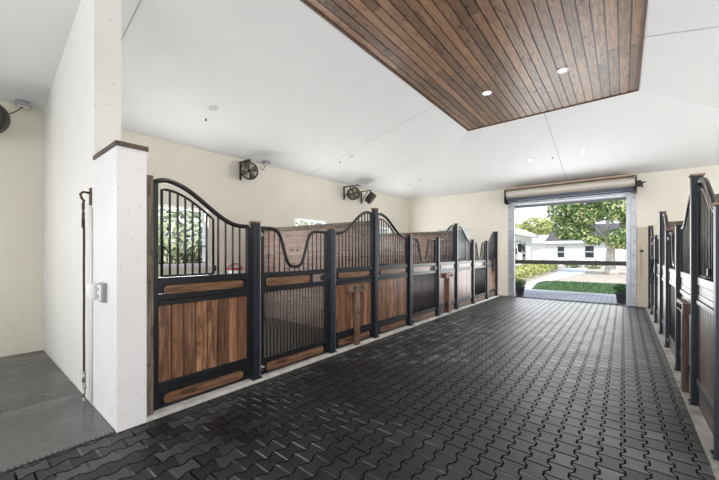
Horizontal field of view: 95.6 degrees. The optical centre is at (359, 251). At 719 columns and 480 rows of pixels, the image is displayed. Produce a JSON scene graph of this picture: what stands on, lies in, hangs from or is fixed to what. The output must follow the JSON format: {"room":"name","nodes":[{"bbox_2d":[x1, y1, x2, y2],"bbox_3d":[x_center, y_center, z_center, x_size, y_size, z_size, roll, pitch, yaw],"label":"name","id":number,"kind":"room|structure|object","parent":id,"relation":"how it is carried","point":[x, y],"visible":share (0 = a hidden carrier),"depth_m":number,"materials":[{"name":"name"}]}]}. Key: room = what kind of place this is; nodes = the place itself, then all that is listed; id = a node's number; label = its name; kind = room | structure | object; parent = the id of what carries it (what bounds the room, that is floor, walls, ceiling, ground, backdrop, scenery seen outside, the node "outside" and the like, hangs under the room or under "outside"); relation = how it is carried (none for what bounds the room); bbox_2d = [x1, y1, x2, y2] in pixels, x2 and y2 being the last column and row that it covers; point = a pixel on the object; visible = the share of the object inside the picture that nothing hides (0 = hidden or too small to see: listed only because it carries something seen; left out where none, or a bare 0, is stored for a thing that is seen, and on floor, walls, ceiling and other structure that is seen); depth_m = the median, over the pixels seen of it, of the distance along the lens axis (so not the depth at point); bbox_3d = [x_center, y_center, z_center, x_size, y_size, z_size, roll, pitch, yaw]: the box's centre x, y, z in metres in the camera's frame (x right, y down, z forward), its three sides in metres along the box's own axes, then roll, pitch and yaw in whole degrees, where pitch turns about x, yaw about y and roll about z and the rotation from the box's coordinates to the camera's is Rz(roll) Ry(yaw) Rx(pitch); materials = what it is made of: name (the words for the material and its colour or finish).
{"room":"farm building","nodes":[
{"label":"farm building","id":0,"kind":"room"},
{"bbox_2d":[44,0,120,406],"bbox_3d":[-3.619,-0.670,4.141,2.905,4.341,0.218,0,0,39],"label":"wall partition","id":1,"kind":"structure","parent":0,"point":[82,110],"depth_m":3.67,"materials":[{"name":"paint"}]},
{"bbox_2d":[79,188,91,402],"bbox_3d":[-2.686,0.425,3.200,0.130,2.111,0.071,0,0,1],"label":"tie","id":2,"kind":"object","parent":1,"relation":"hanging from","point":[84,376],"visible":1,"depth_m":3.21,"materials":[{"name":"metal"}]},
{"bbox_2d":[90,208,92,403],"bbox_3d":[-2.607,0.520,3.169,0.018,1.900,0.018,0,0,39],"label":"conduit","id":3,"kind":"object","parent":1,"relation":"attached to","point":[91,209],"visible":1,"depth_m":3.16,"materials":[{"name":"white plastic"}]},
{"bbox_2d":[94,145,146,432],"bbox_3d":[-2.217,0.307,3.008,0.700,2.385,0.218,0,0,39],"label":"wall pillar","id":4,"kind":"structure","parent":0,"point":[120,174],"depth_m":2.81,"materials":[{"name":"white paint"}]},
{"bbox_2d":[86,282,106,302],"bbox_3d":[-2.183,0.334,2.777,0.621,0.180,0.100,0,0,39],"label":"wall outlet","id":5,"kind":"object","parent":4,"relation":"attached to","point":[94,291],"visible":1,"depth_m":2.71,"materials":[{"name":"white plastic"}]},
{"bbox_2d":[93,140,148,159],"bbox_3d":[-2.210,-0.905,3.003,0.717,0.040,0.242,0,0,39],"label":"ledge","id":6,"kind":"object","parent":4,"relation":"on","point":[116,142],"visible":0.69,"depth_m":2.80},
{"bbox_2d":[0,100,409,356],"bbox_3d":[-3.849,-0.375,6.326,0.200,3.750,19.000,0,0,39],"label":"wall","id":7,"kind":"structure","parent":0,"point":[275,197],"depth_m":6.33,"materials":[{"name":"beige paint"}]},
{"bbox_2d":[0,105,9,132],"bbox_3d":[-4.967,-1.824,4.348,0.465,0.552,0.456,0,0,-24],"label":"fan","id":8,"kind":"object","parent":7,"relation":"attached to","point":[4,116],"visible":1,"depth_m":4.35,"materials":[{"name":"metal"}]},
{"bbox_2d":[158,205,210,268],"bbox_3d":[-3.643,-0.285,6.557,0.230,1.230,1.240,0,0,39],"label":"window","id":9,"kind":"structure","parent":7,"relation":"in","point":[203,247],"depth_m":6.72,"materials":[{"name":"white plastic"}]},
{"bbox_2d":[158,245,204,263],"bbox_3d":[-3.600,0.052,6.523,0.024,0.365,1.030,0,0,39],"label":"grille","id":10,"kind":"object","parent":9,"relation":"attached to","point":[187,262],"depth_m":6.64,"materials":[{"name":"black metal"}]},
{"bbox_2d":[227,263,242,273],"bbox_3d":[-2.768,0.444,7.214,0.371,0.392,0.356,0,0,39],"label":"bucket","id":11,"kind":"object","parent":7,"relation":"hanging from","point":[229,270],"visible":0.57,"depth_m":7.09,"materials":[{"name":"white plastic"}]},
{"bbox_2d":[239,159,257,179],"bbox_3d":[-2.512,-1.845,7.383,0.426,0.469,0.464,0,0,-19],"label":"fan","id":12,"kind":"object","parent":7,"relation":"attached to","point":[246,164],"visible":1,"depth_m":7.24,"materials":[{"name":"metal"}]},
{"bbox_2d":[295,218,324,261],"bbox_3d":[-1.442,-0.295,9.279,0.230,1.250,1.300,0,0,39],"label":"window","id":13,"kind":"structure","parent":7,"relation":"in","point":[298,219],"depth_m":9.33,"materials":[{"name":"white plastic"}]},
{"bbox_2d":[343,185,359,199],"bbox_3d":[-0.241,-1.836,10.177,0.401,0.467,0.505,0,0,-26],"label":"fan","id":14,"kind":"object","parent":7,"relation":"attached to","point":[352,196],"visible":1,"depth_m":10.04,"materials":[{"name":"metal"}]},
{"bbox_2d":[360,190,376,203],"bbox_3d":[0.274,-1.810,10.763,0.580,0.480,0.396,0,0,15],"label":"fan","id":15,"kind":"object","parent":7,"relation":"attached to","point":[371,196],"visible":1,"depth_m":10.64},
{"bbox_2d":[0,0,718,199],"bbox_3d":[0.428,-2.648,2.740,10.960,1.004,18.800,0,0,39],"label":"ceiling","id":16,"kind":"structure","parent":0,"point":[305,87],"depth_m":5.35,"materials":[{"name":"paint"}]},
{"bbox_2d":[8,100,30,113],"bbox_3d":[-4.911,-2.027,4.560,0.167,0.278,0.514,0,0,14],"label":"outlet box","id":17,"kind":"object","parent":16,"relation":"attached to","point":[18,103],"visible":0.93,"depth_m":4.69,"materials":[{"name":"white plastic"}]},
{"bbox_2d":[208,105,218,110],"bbox_3d":[-2.505,-2.468,5.586,0.173,0.048,0.175,0,0,39],"label":"recessed light","id":18,"kind":"object","parent":16,"relation":"in","point":[210,107],"visible":1,"depth_m":5.59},
{"bbox_2d":[556,67,568,73],"bbox_3d":[3.390,-3.034,5.451,0.188,0.012,0.188,0,0,39],"label":"recessed light","id":19,"kind":"object","parent":16,"relation":"in","point":[564,69],"visible":1,"depth_m":5.45,"materials":[{"name":"white"}]},
{"bbox_2d":[0,289,718,479],"bbox_3d":[1.276,1.532,3.790,10.960,0.135,21.900,0,0,39],"label":"floor","id":20,"kind":"structure","parent":0,"point":[501,387],"depth_m":3.01,"materials":[{"name":"rubber"}]},
{"bbox_2d":[0,350,57,378],"bbox_3d":[-4.925,1.502,3.870,1.194,0.025,1.829,0,0,39],"label":"rubber mat","id":21,"kind":"object","parent":20,"relation":"on","point":[36,361],"visible":0.8,"depth_m":4.32,"materials":[{"name":"rubber"}]},
{"bbox_2d":[0,368,79,413],"bbox_3d":[-3.994,1.502,3.119,1.186,0.025,1.829,0,0,39],"label":"rubber mat","id":22,"kind":"object","parent":20,"relation":"on","point":[17,392],"visible":0.8,"depth_m":3.53,"materials":[{"name":"rubber"}]},
{"bbox_2d":[0,393,113,472],"bbox_3d":[-3.074,1.502,2.375,1.168,0.025,1.829,0,0,39],"label":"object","id":23,"kind":"structure","parent":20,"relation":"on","point":[31,433],"depth_m":2.74,"materials":[{"name":"concrete"}]},
{"bbox_2d":[147,175,152,415],"bbox_3d":[-1.914,0.388,2.948,0.096,2.155,0.065,0,0,39],"label":"timber post","id":24,"kind":"object","parent":20,"relation":"on","point":[149,177],"visible":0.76,"depth_m":2.92,"materials":[{"name":"wood"}]},
{"bbox_2d":[153,178,250,410],"bbox_3d":[-1.574,0.376,3.357,0.056,2.137,0.991,0,0,39],"label":"partition","id":25,"kind":"object","parent":20,"relation":"on","point":[202,322],"visible":1,"depth_m":3.27,"materials":[{"name":"wood"}]},
{"bbox_2d":[169,191,207,274],"bbox_3d":[-1.684,-0.178,3.220,0.019,0.807,0.372,0,0,39],"label":"grille","id":26,"kind":"object","parent":25,"relation":"attached to","point":[192,193],"depth_m":3.23,"materials":[{"name":"metal"}]},
{"bbox_2d":[217,217,240,274],"bbox_3d":[-1.420,-0.073,3.552,0.020,0.635,0.271,0,0,39],"label":"grille","id":27,"kind":"object","parent":25,"relation":"attached to","point":[233,224],"depth_m":3.52,"materials":[{"name":"metal"}]},
{"bbox_2d":[249,221,261,380],"bbox_3d":[-1.214,0.555,3.784,0.118,1.820,0.120,0,0,39],"label":"post","id":28,"kind":"object","parent":20,"relation":"on","point":[255,226],"visible":0.94,"depth_m":3.75,"materials":[{"name":"metal"}]},
{"bbox_2d":[261,226,329,374],"bbox_3d":[-0.814,0.572,4.277,0.081,1.756,1.132,0,0,39],"label":"gate","id":29,"kind":"object","parent":28,"relation":"attached to","point":[284,280],"visible":1,"depth_m":4.22,"materials":[{"name":"black metal"}]},
{"bbox_2d":[264,230,320,272],"bbox_3d":[-0.826,-0.015,4.287,0.016,0.540,1.032,0,0,39],"label":"grille","id":30,"kind":"object","parent":29,"relation":"attached to","point":[306,249],"depth_m":4.28,"materials":[{"name":"metal"}]},
{"bbox_2d":[266,286,322,356],"bbox_3d":[-0.826,0.867,4.287,0.018,0.794,0.950,0,0,39],"label":"grille","id":31,"kind":"object","parent":29,"relation":"attached to","point":[287,351],"depth_m":4.20,"materials":[{"name":"metal"}]},
{"bbox_2d":[264,221,368,327],"bbox_3d":[-1.140,0.472,6.746,3.475,2.035,0.090,0,0,39],"label":"wall","id":32,"kind":"structure","parent":20,"relation":"on","point":[294,248],"depth_m":6.73,"materials":[{"name":"wood"}]},
{"bbox_2d":[326,227,336,353],"bbox_3d":[-0.416,0.555,4.772,0.118,1.820,0.120,0,0,39],"label":"post","id":33,"kind":"object","parent":20,"relation":"on","point":[331,231],"visible":0.95,"depth_m":4.74,"materials":[{"name":"metal"}]},
{"bbox_2d":[335,211,372,348],"bbox_3d":[-0.085,0.376,5.199,0.056,2.137,0.954,0,0,39],"label":"screen","id":34,"kind":"object","parent":33,"relation":"attached to","point":[344,301],"visible":0.93,"depth_m":5.14,"materials":[{"name":"wood"}]},
{"bbox_2d":[338,214,367,267],"bbox_3d":[-0.087,-0.212,5.201,0.020,0.914,0.738,0,0,39],"label":"grille","id":35,"kind":"object","parent":34,"relation":"attached to","point":[346,229],"depth_m":5.16,"materials":[{"name":"metal"}]},
{"bbox_2d":[346,283,367,344],"bbox_3d":[-0.030,0.988,5.155,0.080,0.955,0.460,0,0,39],"label":"rack","id":36,"kind":"object","parent":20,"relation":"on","point":[356,288],"visible":1,"depth_m":5.13,"materials":[{"name":"brown wood"}]},
{"bbox_2d":[371,208,379,337],"bbox_3d":[0.263,0.355,5.612,0.118,2.220,0.120,0,0,39],"label":"post","id":37,"kind":"object","parent":20,"relation":"on","point":[374,211],"visible":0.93,"depth_m":5.58,"materials":[{"name":"metal"}]},
{"bbox_2d":[378,213,407,334],"bbox_3d":[0.623,0.376,6.074,0.056,2.137,1.044,0,0,39],"label":"screen","id":38,"kind":"object","parent":37,"relation":"attached to","point":[392,278],"visible":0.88,"depth_m":6.04,"materials":[{"name":"wood"}]},
{"bbox_2d":[381,220,392,263],"bbox_3d":[0.505,-0.179,5.928,0.019,0.807,0.394,0,0,39],"label":"grille","id":39,"kind":"object","parent":38,"relation":"attached to","point":[389,221],"depth_m":5.93,"materials":[{"name":"metal"}]},
{"bbox_2d":[397,234,404,264],"bbox_3d":[0.797,-0.064,6.294,0.020,0.617,0.264,0,0,39],"label":"grille","id":40,"kind":"object","parent":38,"relation":"attached to","point":[400,235],"depth_m":6.32,"materials":[{"name":"metal"}]},
{"bbox_2d":[350,231,450,306],"bbox_3d":[1.073,0.472,9.484,3.475,2.035,0.090,0,0,39],"label":"wall","id":41,"kind":"structure","parent":20,"relation":"on","point":[423,237],"depth_m":8.99,"materials":[{"name":"wood"}]},
{"bbox_2d":[406,234,412,325],"bbox_3d":[0.999,0.555,6.522,0.118,1.820,0.120,0,0,39],"label":"post","id":42,"kind":"object","parent":20,"relation":"on","point":[409,236],"visible":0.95,"depth_m":6.48,"materials":[{"name":"metal"}]},
{"bbox_2d":[412,237,436,323],"bbox_3d":[1.402,0.572,7.019,0.081,1.756,1.142,0,0,39],"label":"gate","id":43,"kind":"object","parent":42,"relation":"attached to","point":[420,269],"visible":0.9,"depth_m":7.03,"materials":[{"name":"black metal"}]},
{"bbox_2d":[413,239,433,263],"bbox_3d":[1.390,-0.015,7.028,0.016,0.540,1.042,0,0,39],"label":"grille","id":44,"kind":"object","parent":43,"relation":"attached to","point":[418,246],"depth_m":6.97,"materials":[{"name":"metal"}]},
{"bbox_2d":[413,273,433,313],"bbox_3d":[1.390,0.867,7.028,0.018,0.794,0.959,0,0,39],"label":"grille","id":45,"kind":"object","parent":43,"relation":"attached to","point":[429,277],"depth_m":7.03,"materials":[{"name":"metal"}]},
{"bbox_2d":[435,236,440,315],"bbox_3d":[1.803,0.555,7.517,0.118,1.820,0.120,0,0,39],"label":"post","id":46,"kind":"object","parent":20,"relation":"on","point":[438,237],"visible":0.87,"depth_m":7.48,"materials":[{"name":"metal"}]},
{"bbox_2d":[440,225,455,313],"bbox_3d":[2.131,0.376,7.940,0.056,2.137,0.944,0,0,39],"label":"screen","id":47,"kind":"object","parent":46,"relation":"attached to","point":[445,267],"visible":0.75,"depth_m":7.98,"materials":[{"name":"black metal"}]},
{"bbox_2d":[440,226,452,261],"bbox_3d":[2.129,-0.212,7.942,0.020,0.913,0.714,0,0,39],"label":"grille","id":48,"kind":"object","parent":47,"relation":"attached to","point":[448,230],"depth_m":7.98,"materials":[{"name":"metal"}]},
{"bbox_2d":[444,273,453,312],"bbox_3d":[2.176,0.988,7.885,0.080,0.955,0.460,0,0,39],"label":"rack","id":49,"kind":"object","parent":20,"relation":"on","point":[448,276],"visible":1,"depth_m":7.86,"materials":[{"name":"brown wood"}]},
{"bbox_2d":[454,223,458,309],"bbox_3d":[2.476,0.365,8.350,0.118,2.200,0.120,0,0,39],"label":"post","id":50,"kind":"object","parent":20,"relation":"on","point":[455,224],"visible":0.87,"depth_m":8.31,"materials":[{"name":"metal"}]},
{"bbox_2d":[458,225,471,307],"bbox_3d":[2.838,0.376,8.815,0.056,2.137,1.054,0,0,39],"label":"screen","id":51,"kind":"object","parent":50,"relation":"attached to","point":[465,262],"visible":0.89,"depth_m":8.80,"materials":[{"name":"black metal"}]},
{"bbox_2d":[460,231,464,259],"bbox_3d":[2.719,-0.179,8.668,0.019,0.807,0.398,0,0,39],"label":"grille","id":52,"kind":"object","parent":51,"relation":"attached to","point":[462,234],"depth_m":8.69,"materials":[{"name":"metal"}]},
{"bbox_2d":[466,239,469,260],"bbox_3d":[3.015,-0.064,9.038,0.020,0.617,0.266,0,0,39],"label":"grille","id":53,"kind":"object","parent":51,"relation":"attached to","point":[467,241],"depth_m":9.00,"materials":[{"name":"metal"}]},
{"bbox_2d":[471,239,474,303],"bbox_3d":[3.218,0.555,9.267,0.118,1.820,0.120,0,0,39],"label":"post","id":54,"kind":"object","parent":20,"relation":"on","point":[472,240],"visible":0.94,"depth_m":9.23,"materials":[{"name":"metal"}]},
{"bbox_2d":[475,242,486,301],"bbox_3d":[3.596,0.572,9.733,0.081,1.756,1.062,0,0,39],"label":"gate","id":55,"kind":"object","parent":54,"relation":"attached to","point":[480,269],"visible":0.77,"depth_m":9.81,"materials":[{"name":"black metal"}]},
{"bbox_2d":[475,243,482,260],"bbox_3d":[3.584,-0.015,9.743,0.016,0.540,0.962,0,0,39],"label":"grille","id":56,"kind":"object","parent":55,"relation":"attached to","point":[477,257],"depth_m":9.62,"materials":[{"name":"metal"}]},
{"bbox_2d":[475,268,484,294],"bbox_3d":[3.584,0.867,9.743,0.018,0.794,0.887,0,0,39],"label":"grille","id":57,"kind":"object","parent":55,"relation":"attached to","point":[479,272],"depth_m":9.74,"materials":[{"name":"metal"}]},
{"bbox_2d":[485,241,488,298],"bbox_3d":[3.972,0.555,10.200,0.118,1.820,0.120,0,0,39],"label":"post","id":58,"kind":"object","parent":20,"relation":"on","point":[485,241],"visible":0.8,"depth_m":10.16,"materials":[{"name":"metal"}]},
{"bbox_2d":[488,231,495,297],"bbox_3d":[4.278,0.376,10.596,0.056,2.137,0.874,0,0,39],"label":"screen","id":59,"kind":"object","parent":58,"relation":"attached to","point":[492,241],"visible":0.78,"depth_m":10.66,"materials":[{"name":"black metal"}]},
{"bbox_2d":[488,233,493,258],"bbox_3d":[4.276,-0.211,10.598,0.020,0.913,0.658,0,0,39],"label":"grille","id":60,"kind":"object","parent":59,"relation":"attached to","point":[491,241],"depth_m":10.66,"materials":[{"name":"metal"}]},
{"bbox_2d":[495,231,497,295],"bbox_3d":[4.601,0.388,10.978,0.118,2.155,0.120,0,0,39],"label":"post","id":61,"kind":"object","parent":20,"relation":"on","point":[495,231],"visible":0.7,"depth_m":10.93,"materials":[{"name":"metal"}]},
{"bbox_2d":[516,279,525,295],"bbox_3d":[5.525,1.209,11.236,0.445,0.594,0.427,0,0,39],"label":"potted plant","id":62,"kind":"object","parent":20,"relation":"on","point":[520,286],"visible":0.92,"depth_m":11.12,"materials":[{"name":"green plant"}]},
{"bbox_2d":[612,283,625,303],"bbox_3d":[7.668,1.210,9.527,0.406,0.592,0.414,0,0,-22],"label":"potted plant","id":63,"kind":"object","parent":20,"relation":"on","point":[620,292],"visible":0.84,"depth_m":9.45,"materials":[{"name":"green plant"}]},
{"bbox_2d":[637,227,647,306],"bbox_3d":[7.702,0.410,8.877,0.220,2.180,0.070,0,0,39],"label":"board","id":64,"kind":"object","parent":20,"relation":"on","point":[642,232],"visible":0.93,"depth_m":8.87,"materials":[{"name":"beige wood"}]},
{"bbox_2d":[647,226,650,308],"bbox_3d":[7.619,0.394,8.539,0.118,2.168,0.120,0,0,39],"label":"post","id":65,"kind":"object","parent":20,"relation":"on","point":[648,307],"visible":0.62,"depth_m":8.52,"materials":[{"name":"metal"}]},
{"bbox_2d":[650,237,653,313],"bbox_3d":[6.990,0.561,7.761,0.118,1.833,0.120,0,0,39],"label":"post","id":66,"kind":"object","parent":20,"relation":"on","point":[652,238],"visible":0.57,"depth_m":7.74,"materials":[{"name":"metal"}]},
{"bbox_2d":[650,225,653,307],"bbox_3d":[7.313,0.376,8.143,0.056,2.137,0.874,0,0,39],"label":"screen","id":67,"kind":"object","parent":66,"relation":"attached to","point":[651,226],"visible":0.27,"depth_m":8.46,"materials":[{"name":"black metal"}]},
{"bbox_2d":[653,235,657,322],"bbox_3d":[6.236,0.561,6.828,0.118,1.833,0.120,0,0,39],"label":"post","id":68,"kind":"object","parent":20,"relation":"on","point":[655,236],"visible":0.56,"depth_m":6.81,"materials":[{"name":"metal"}]},
{"bbox_2d":[650,258,654,296],"bbox_3d":[6.162,0.527,6.862,0.072,0.829,0.222,0,0,39],"label":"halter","id":69,"kind":"object","parent":68,"relation":"hanging from","point":[651,259],"visible":1,"depth_m":6.86,"materials":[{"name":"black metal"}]},
{"bbox_2d":[652,239,653,314],"bbox_3d":[6.612,0.572,7.295,0.081,1.756,1.062,0,0,39],"label":"gate","id":70,"kind":"object","parent":68,"relation":"attached to","point":[653,239],"visible":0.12,"depth_m":7.67,"materials":[{"name":"black metal"}]},
{"bbox_2d":[658,211,666,333],"bbox_3d":[5.494,0.371,5.910,0.118,2.213,0.120,0,0,39],"label":"post","id":71,"kind":"object","parent":20,"relation":"on","point":[660,212],"visible":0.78,"depth_m":5.90,"materials":[{"name":"metal"}]},
{"bbox_2d":[657,232,658,323],"bbox_3d":[5.874,0.376,6.362,0.056,2.137,1.054,0,0,39],"label":"screen","id":72,"kind":"object","parent":71,"relation":"attached to","point":[658,232],"visible":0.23,"depth_m":6.67,"materials":[{"name":"black metal"}]},
{"bbox_2d":[664,229,673,347],"bbox_3d":[4.822,0.561,5.078,0.118,1.833,0.120,0,0,39],"label":"post","id":73,"kind":"object","parent":20,"relation":"on","point":[667,231],"visible":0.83,"depth_m":5.06,"materials":[{"name":"metal"}]},
{"bbox_2d":[662,213,668,335],"bbox_3d":[5.167,0.376,5.487,0.056,2.137,0.944,0,0,39],"label":"screen","id":74,"kind":"object","parent":73,"relation":"attached to","point":[665,224],"visible":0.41,"depth_m":5.74,"materials":[{"name":"black metal"}]},
{"bbox_2d":[673,223,682,370],"bbox_3d":[4.017,0.561,4.082,0.118,1.833,0.120,0,0,39],"label":"post","id":75,"kind":"object","parent":20,"relation":"on","point":[676,367],"visible":0.57,"depth_m":4.07,"materials":[{"name":"metal"}]},
{"bbox_2d":[667,232,674,357],"bbox_3d":[4.418,0.572,4.581,0.081,1.756,1.142,0,0,39],"label":"gate","id":76,"kind":"object","parent":75,"relation":"attached to","point":[671,238],"visible":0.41,"depth_m":4.77,"materials":[{"name":"black metal"}]},
{"bbox_2d":[671,248,674,269],"bbox_3d":[4.430,-0.015,4.571,0.016,0.540,1.042,0,0,39],"label":"grille","id":77,"kind":"object","parent":76,"relation":"attached to","point":[672,249],"depth_m":4.71,"materials":[{"name":"metal"}]},
{"bbox_2d":[671,285,674,340],"bbox_3d":[4.430,0.867,4.571,0.018,0.794,0.959,0,0,39],"label":"grille","id":78,"kind":"object","parent":76,"relation":"attached to","point":[672,286],"depth_m":4.69,"materials":[{"name":"metal"}]},
{"bbox_2d":[677,298,689,392],"bbox_3d":[3.456,1.000,3.482,0.080,0.955,0.460,0,0,39],"label":"rack","id":79,"kind":"object","parent":20,"relation":"on","point":[683,305],"visible":0.96,"depth_m":3.43,"materials":[{"name":"brown wood"}]},
{"bbox_2d":[687,173,704,405],"bbox_3d":[3.282,0.361,3.172,0.118,2.233,0.120,0,0,39],"label":"post","id":80,"kind":"object","parent":20,"relation":"on","point":[694,178],"visible":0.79,"depth_m":3.16,"materials":[{"name":"metal"}]},
{"bbox_2d":[680,193,689,386],"bbox_3d":[3.658,0.376,3.620,0.056,2.137,1.044,0,0,39],"label":"screen","id":81,"kind":"object","parent":80,"relation":"attached to","point":[685,229],"visible":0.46,"depth_m":3.74,"materials":[{"name":"black metal"}]},
{"bbox_2d":[683,205,689,273],"bbox_3d":[3.660,-0.212,3.619,0.020,0.915,0.826,0,0,39],"label":"grille","id":82,"kind":"object","parent":81,"relation":"attached to","point":[686,224],"depth_m":3.69,"materials":[{"name":"metal"}]},
{"bbox_2d":[710,202,718,460],"bbox_3d":[2.603,0.561,2.332,0.118,1.833,0.120,0,0,39],"label":"post","id":83,"kind":"object","parent":20,"relation":"on","point":[715,452],"visible":1,"depth_m":2.33,"materials":[{"name":"metal"}]},
{"bbox_2d":[696,177,716,433],"bbox_3d":[2.951,0.376,2.745,0.056,2.137,0.954,0,0,39],"label":"partition","id":84,"kind":"object","parent":83,"relation":"attached to","point":[705,196],"visible":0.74,"depth_m":2.87,"materials":[{"name":"black metal"}]},
{"bbox_2d":[701,190,708,277],"bbox_3d":[3.056,-0.178,2.876,0.019,0.806,0.357,0,0,39],"label":"grille","id":85,"kind":"object","parent":84,"relation":"attached to","point":[704,193],"depth_m":2.90,"materials":[{"name":"metal"}]},
{"bbox_2d":[712,212,712,280],"bbox_3d":[2.803,-0.073,2.558,0.020,0.636,0.261,0,0,39],"label":"grille","id":86,"kind":"object","parent":84,"relation":"attached to","point":[712,212],"depth_m":2.65,"materials":[{"name":"metal"}]},
{"bbox_2d":[410,165,718,295],"bbox_3d":[6.399,-0.375,10.129,10.960,3.750,0.200,0,0,39],"label":"wall","id":87,"kind":"structure","parent":0,"point":[486,212],"depth_m":11.24,"materials":[{"name":"beige paint"}]},
{"bbox_2d":[438,227,468,259],"bbox_3d":[3.583,-0.295,12.386,1.360,1.250,0.230,0,0,39],"label":"window","id":88,"kind":"structure","parent":87,"relation":"in","point":[439,229],"depth_m":12.18,"materials":[{"name":"white plastic"}]},
{"bbox_2d":[515,197,625,295],"bbox_3d":[6.415,-0.020,10.116,3.020,3.040,0.200,0,0,39],"label":"lining","id":89,"kind":"object","parent":87,"relation":"attached to","point":[620,198],"visible":0.55,"depth_m":10.23,"materials":[{"name":"metal"}]},
{"bbox_2d":[515,259,625,266],"bbox_3d":[6.415,0.330,10.116,2.960,0.160,0.090,0,0,39],"label":"rail","id":90,"kind":"object","parent":89,"relation":"attached to","point":[611,263],"visible":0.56,"depth_m":9.99,"materials":[{"name":"metal"}]},
{"bbox_2d":[504,174,645,305],"bbox_3d":[6.273,-0.295,9.819,3.527,3.590,0.440,0,0,39],"label":"roller door","id":91,"kind":"structure","parent":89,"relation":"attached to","point":[620,185],"depth_m":9.40,"materials":[{"name":"metal"}]},
{"bbox_2d":[505,174,634,189],"bbox_3d":[6.206,-2.072,9.873,3.260,0.035,0.440,0,0,39],"label":"hood","id":92,"kind":"object","parent":91,"relation":"attached to","point":[628,175],"depth_m":9.61,"materials":[{"name":"metal"}]},
{"bbox_3d":[6.648,1.555,4.335,3.290,0.090,8.500,0,0,39],"label":"floor","id":93,"kind":"structure","parent":0,"visible":0},
{"bbox_2d":[669,221,683,232],"bbox_3d":[6.892,0.472,4.780,3.460,2.035,0.090,0,0,39],"label":"wall","id":94,"kind":"structure","parent":93,"relation":"on","point":[671,223],"depth_m":5.79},
{"label":"outside","id":95,"kind":"structure","parent":0,"visible":0},
{"bbox_2d":[43,266,625,350],"bbox_3d":[12.572,1.655,15.554,80.000,0.090,120.000,0,0,39],"label":"ground","id":96,"kind":"structure","parent":95,"point":[591,275],"depth_m":20.58,"materials":[{"name":"concrete"}]},
{"bbox_2d":[158,209,201,263],"bbox_3d":[-5.311,0.048,9.691,2.253,3.157,4.130,0,0,39],"label":"tree","id":97,"kind":"object","parent":96,"relation":"on","point":[166,215],"visible":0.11,"depth_m":9.04,"materials":[{"name":"green plant"}]},
{"bbox_2d":[295,220,320,248],"bbox_3d":[-2.203,0.052,13.817,2.247,3.148,4.260,0,0,39],"label":"tree","id":98,"kind":"object","parent":96,"relation":"on","point":[297,223],"visible":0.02,"depth_m":13.21,"materials":[{"name":"green plant"}]},
{"bbox_2d":[300,223,538,266],"bbox_3d":[5.378,-1.050,24.153,11.000,5.300,18.330,0,0,39],"label":"house","id":99,"kind":"structure","parent":96,"relation":"on","point":[523,238],"depth_m":24.54,"materials":[{"name":"white paint"}]},
{"bbox_2d":[516,269,523,279],"bbox_3d":[7.765,1.246,17.268,1.709,0.822,1.946,0,0,39],"label":"shrub","id":100,"kind":"object","parent":96,"relation":"on","point":[517,272],"visible":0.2,"depth_m":16.97,"materials":[{"name":"green plant"}]},
{"bbox_2d":[516,267,532,278],"bbox_3d":[9.060,1.228,18.905,1.819,0.797,2.091,0,0,39],"label":"shrub","id":101,"kind":"object","parent":96,"relation":"on","point":[526,272],"visible":0.27,"depth_m":18.53,"materials":[{"name":"green plant"}]},
{"bbox_2d":[516,264,539,275],"bbox_3d":[10.453,1.202,20.735,1.888,0.857,2.210,0,0,39],"label":"shrub","id":102,"kind":"object","parent":96,"relation":"on","point":[534,270],"visible":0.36,"depth_m":20.31,"materials":[{"name":"green plant"}]},
{"bbox_2d":[520,216,548,233],"bbox_3d":[30.546,-2.277,56.181,6.993,7.794,4.900,0,0,39],"label":"tree","id":103,"kind":"object","parent":96,"relation":"on","point":[527,224],"visible":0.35,"depth_m":55.69,"materials":[{"name":"green plant"}]},
{"bbox_2d":[523,264,548,274],"bbox_3d":[12.035,1.182,22.690,1.979,0.906,2.333,0,0,39],"label":"shrub","id":104,"kind":"object","parent":96,"relation":"on","point":[535,265],"visible":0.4,"depth_m":22.23,"materials":[{"name":"green plant"}]},
{"bbox_2d":[525,264,553,272],"bbox_3d":[13.628,1.144,24.736,1.971,0.927,2.291,0,0,39],"label":"shrub","id":105,"kind":"object","parent":96,"relation":"on","point":[547,265],"visible":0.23,"depth_m":24.27,"materials":[{"name":"green plant"}]},
{"bbox_2d":[532,218,577,234],"bbox_3d":[29.822,-1.984,49.174,6.907,7.209,4.645,0,0,39],"label":"tree","id":106,"kind":"object","parent":96,"relation":"on","point":[545,229],"visible":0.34,"depth_m":49.29,"materials":[{"name":"green plant"}]},
{"bbox_2d":[532,223,625,267],"bbox_3d":[27.237,-0.800,37.197,22.400,4.800,9.100,0,0,39],"label":"house","id":107,"kind":"structure","parent":96,"relation":"on","point":[545,247],"depth_m":35.57,"materials":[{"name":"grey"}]},
{"bbox_2d":[546,200,625,274],"bbox_3d":[17.598,-2.721,23.791,4.876,8.663,7.002,0,0,-32],"label":"shade tree","id":108,"kind":"object","parent":96,"relation":"on","point":[592,211],"visible":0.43,"depth_m":23.31,"materials":[{"name":"green plant"}]},
{"bbox_2d":[584,260,603,268],"bbox_3d":[22.518,1.227,31.314,1.860,0.904,1.625,0,0,39],"label":"shrub","id":109,"kind":"object","parent":96,"relation":"on","point":[590,266],"visible":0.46,"depth_m":31.11,"materials":[{"name":"green plant"}]},
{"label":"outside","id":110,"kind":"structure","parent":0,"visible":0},
{"bbox_2d":[532,280,624,293],"bbox_3d":[15.236,1.570,10.379,17.350,0.080,5.900,0,0,39],"label":"lawn","id":111,"kind":"structure","parent":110,"point":[542,283],"depth_m":14.46,"materials":[{"name":"plant"}]},
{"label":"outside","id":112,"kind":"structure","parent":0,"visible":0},
{"bbox_2d":[523,268,586,288],"bbox_3d":[13.761,1.577,22.116,2.000,0.065,22.300,0,0,39],"label":"ground walk","id":113,"kind":"structure","parent":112,"point":[567,272],"depth_m":21.43,"materials":[{"name":"concrete"}]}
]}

